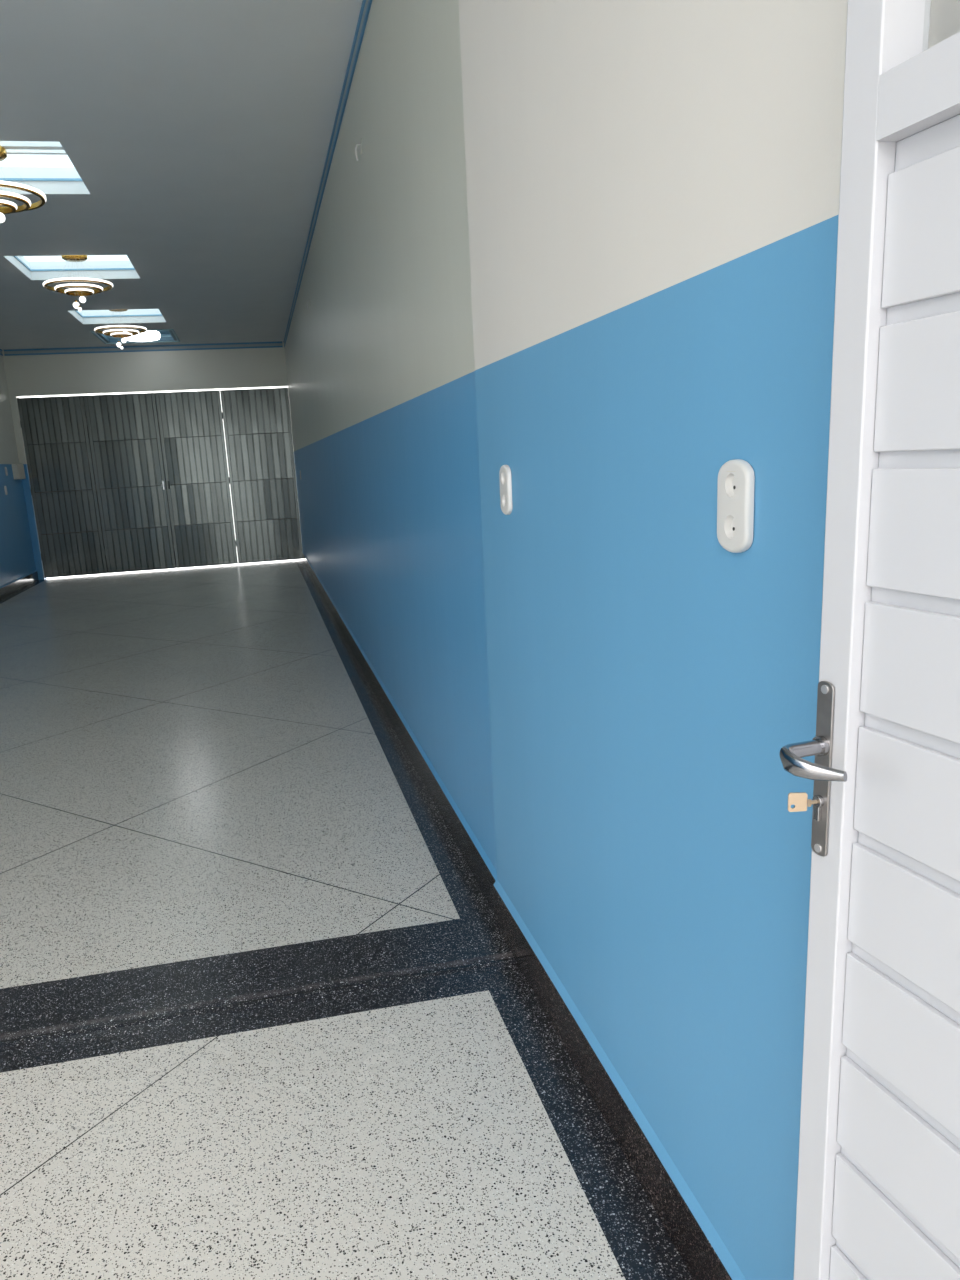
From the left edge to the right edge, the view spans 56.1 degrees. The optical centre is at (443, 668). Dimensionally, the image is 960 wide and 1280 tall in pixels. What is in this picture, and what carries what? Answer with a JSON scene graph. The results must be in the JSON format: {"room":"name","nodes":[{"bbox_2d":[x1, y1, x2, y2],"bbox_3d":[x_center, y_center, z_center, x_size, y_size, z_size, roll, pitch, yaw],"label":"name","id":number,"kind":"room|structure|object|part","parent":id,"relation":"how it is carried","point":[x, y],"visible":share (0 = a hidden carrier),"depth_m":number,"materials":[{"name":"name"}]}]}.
{"room":"corridor","nodes":[
{"label":"corridor","id":0,"kind":"room"},
{"bbox_2d":[0,355,36,587],"bbox_3d":[-4.755,-1.190,5.229,0.212,3.750,18.026,-6,13,-11],"label":"wall","id":1,"kind":"structure","parent":0,"point":[17,561],"depth_m":13.06,"materials":[{"name":"blue paint"}]},
{"bbox_2d":[12,464,25,479],"bbox_3d":[-6.338,-2.940,13.403,0.082,0.220,0.380,-6,13,-11],"label":"junction box","id":2,"kind":"object","parent":1,"relation":"attached to","point":[18,469],"visible":1,"depth_m":13.25,"materials":[{"name":"beige plastic"}]},
{"bbox_2d":[0,571,38,599],"bbox_3d":[-4.565,0.411,5.619,0.014,0.139,17.616,-6,13,-11],"label":"baseboard","id":3,"kind":"structure","parent":1,"relation":"attached to","point":[21,583],"depth_m":12.87,"materials":[{"name":"black stone"}]},
{"bbox_2d":[9,396,46,579],"bbox_3d":[-6.391,-2.680,13.848,0.094,2.907,0.170,-6,13,-11],"label":"door frame","id":4,"kind":"structure","parent":1,"relation":"attached to","point":[13,399],"depth_m":13.76,"materials":[{"name":"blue paint"}]},
{"bbox_2d":[17,388,302,577],"bbox_3d":[-4.371,-2.944,14.178,4.041,2.714,0.088,-6,13,-11],"label":"garage door","id":5,"kind":"structure","parent":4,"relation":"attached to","point":[136,481],"depth_m":14.15,"materials":[{"name":"metal"}]},
{"bbox_2d":[2,341,287,396],"bbox_3d":[-4.518,-4.699,13.796,4.131,0.843,0.170,-6,13,-11],"label":"wall","id":6,"kind":"structure","parent":0,"point":[182,370],"depth_m":13.73,"materials":[{"name":"beige paint"}]},
{"bbox_2d":[4,341,282,355],"bbox_3d":[-4.510,-4.872,13.664,4.071,0.087,0.010,-6,13,-11],"label":"crown molding","id":7,"kind":"structure","parent":6,"relation":"attached to","point":[144,348],"depth_m":13.65,"materials":[{"name":"blue paint"}]},
{"bbox_2d":[0,0,362,349],"bbox_3d":[-2.955,-3.360,6.383,4.381,0.137,15.426,-6,13,-11],"label":"ceiling","id":8,"kind":"structure","parent":0,"point":[198,133],"depth_m":5.46,"materials":[{"name":"paint"}]},
{"bbox_2d":[0,141,90,193],"bbox_3d":[-2.854,-3.233,5.624,1.038,0.200,1.058,-6,13,-11],"label":"skylight","id":9,"kind":"object","parent":8,"relation":"attached to","point":[47,167],"visible":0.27,"depth_m":6.12,"materials":[{"name":"white glass"}]},
{"bbox_2d":[0,146,45,222],"bbox_3d":[-2.847,-3.010,5.675,0.618,0.508,0.618,-6,13,-11],"label":"chandelier","id":10,"kind":"object","parent":9,"relation":"hanging from","point":[11,207],"visible":1,"depth_m":5.65,"materials":[{"name":"gold metal"}]},
{"bbox_3d":[-2.858,-3.307,5.607,1.024,0.012,1.044,-6,13,-11],"label":"pane","id":11,"kind":"part","parent":9,"relation":"part of","materials":[{"name":"white glass"}]},
{"bbox_2d":[3,254,140,279],"bbox_3d":[-3.437,-3.844,8.377,1.038,0.200,1.058,-6,13,-11],"label":"skylight","id":12,"kind":"object","parent":8,"relation":"attached to","point":[115,266],"visible":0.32,"depth_m":8.84,"materials":[{"name":"white glass"}]},
{"bbox_3d":[-3.441,-3.918,8.360,1.024,0.012,1.044,-6,13,-11],"label":"pane","id":13,"kind":"part","parent":12,"relation":"part of","materials":[{"name":"white glass"}]},
{"bbox_2d":[43,255,112,310],"bbox_3d":[-3.429,-3.621,8.428,0.618,0.508,0.618,-6,13,-11],"label":"chandelier","id":14,"kind":"object","parent":12,"relation":"hanging from","point":[82,292],"visible":0.98,"depth_m":8.35,"materials":[{"name":"gold metal"}]},
{"bbox_2d":[68,309,166,323],"bbox_3d":[-4.005,-4.441,11.064,1.038,0.200,1.038,-6,13,-11],"label":"skylight","id":15,"kind":"object","parent":8,"relation":"attached to","point":[139,315],"visible":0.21,"depth_m":11.54,"materials":[{"name":"white glass"}]},
{"bbox_2d":[94,309,146,348],"bbox_3d":[-3.997,-4.217,11.115,0.618,0.508,0.618,-6,13,-11],"label":"chandelier","id":16,"kind":"object","parent":15,"relation":"hanging from","point":[118,333],"visible":0.97,"depth_m":11.04,"materials":[{"name":"gold metal"}]},
{"bbox_2d":[125,331,159,341],"bbox_3d":[-4.279,-4.729,12.710,0.516,0.158,0.516,-6,13,-11],"label":"ceiling lamp","id":17,"kind":"object","parent":8,"relation":"attached to","point":[147,336],"visible":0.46,"depth_m":12.59,"materials":[{"name":"white plastic"}]},
{"bbox_3d":[-4.335,-4.816,12.694,1.050,0.024,1.190,-6,13,-11],"label":"panel","id":18,"kind":"part","parent":8,"relation":"part of","materials":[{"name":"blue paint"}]},
{"bbox_2d":[0,560,693,1279],"bbox_3d":[-2.487,0.354,5.999,4.271,0.153,17.926,-6,13,-11],"label":"floor","id":19,"kind":"structure","parent":0,"point":[193,765],"depth_m":2.65,"materials":[{"name":"white stone"}]},
{"bbox_2d":[285,0,959,1279],"bbox_3d":[-0.859,-1.961,7.607,0.371,3.750,14.728,-6,13,-11],"label":"wall","id":20,"kind":"structure","parent":0,"point":[653,186],"depth_m":1.72,"materials":[{"name":"blue paint"}]},
{"bbox_2d":[283,0,371,346],"bbox_3d":[-1.245,-3.760,8.130,0.010,0.087,12.384,-6,13,-11],"label":"crown molding","id":21,"kind":"structure","parent":20,"relation":"attached to","point":[366,4],"depth_m":5.10,"materials":[{"name":"blue paint"}]},
{"bbox_2d":[355,138,362,160],"bbox_3d":[-0.411,-2.499,4.327,0.034,0.101,0.050,-6,13,-11],"label":"outlet","id":22,"kind":"object","parent":20,"relation":"attached to","point":[360,143],"visible":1,"depth_m":4.32,"materials":[{"name":"beige plastic"}]},
{"bbox_3d":[-0.398,-2.516,4.326,0.005,0.070,0.050,-6,13,-11],"label":"plate","id":23,"kind":"part","parent":22,"relation":"part of","materials":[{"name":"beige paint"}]},
{"bbox_2d":[499,465,511,514],"bbox_3d":[0.163,-0.473,2.375,0.012,0.130,0.088,-6,13,-10],"label":"wall socket","id":24,"kind":"object","parent":20,"relation":"attached to","point":[505,480],"visible":1,"depth_m":2.35,"materials":[{"name":"white plastic"}]},
{"bbox_2d":[302,552,731,1279],"bbox_3d":[-0.849,-0.320,7.869,0.170,0.139,14.525,-6,13,-11],"label":"baseboard","id":25,"kind":"structure","parent":20,"relation":"attached to","point":[694,1248],"depth_m":2.21,"materials":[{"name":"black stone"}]},
{"bbox_2d":[717,459,754,552],"bbox_3d":[0.410,-0.229,1.270,0.012,0.130,0.088,-6,13,-10],"label":"wall socket","id":26,"kind":"object","parent":20,"relation":"attached to","point":[736,478],"visible":1,"depth_m":1.26,"materials":[{"name":"white plastic"}]},
{"bbox_2d":[779,0,959,1279],"bbox_3d":[0.524,0.037,0.556,0.115,2.580,0.845,-7,14,-17],"label":"door","id":27,"kind":"structure","parent":20,"relation":"in","point":[878,1187],"depth_m":0.88,"materials":[{"name":"white wood"}]},
{"bbox_2d":[787,792,817,811],"bbox_3d":[0.391,0.146,0.977,0.030,0.022,0.007,-2,13,5],"label":"key","id":28,"kind":"object","parent":27,"relation":"attached to","point":[799,799],"visible":1,"depth_m":0.98,"materials":[{"name":"gold metal"}]},
{"bbox_3d":[0.387,0.098,0.922,0.053,0.026,0.089,-7,14,-17],"label":"lever","id":29,"kind":"part","parent":27,"relation":"part of","materials":[{"name":"silver metal"}]},
{"bbox_3d":[0.409,0.109,0.971,0.003,0.198,0.024,-7,14,-17],"label":"lock plate","id":30,"kind":"part","parent":27,"relation":"part of","materials":[{"name":"metal"}]},
{"bbox_3d":[0.571,0.395,0.648,0.020,1.636,0.753,-7,14,-17],"label":"board panel","id":31,"kind":"part","parent":27,"relation":"part of","materials":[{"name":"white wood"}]},
{"bbox_3d":[0.528,-0.427,0.458,0.053,0.052,0.754,-7,14,-17],"label":"rail","id":32,"kind":"part","parent":27,"relation":"part of","materials":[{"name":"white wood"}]}
]}

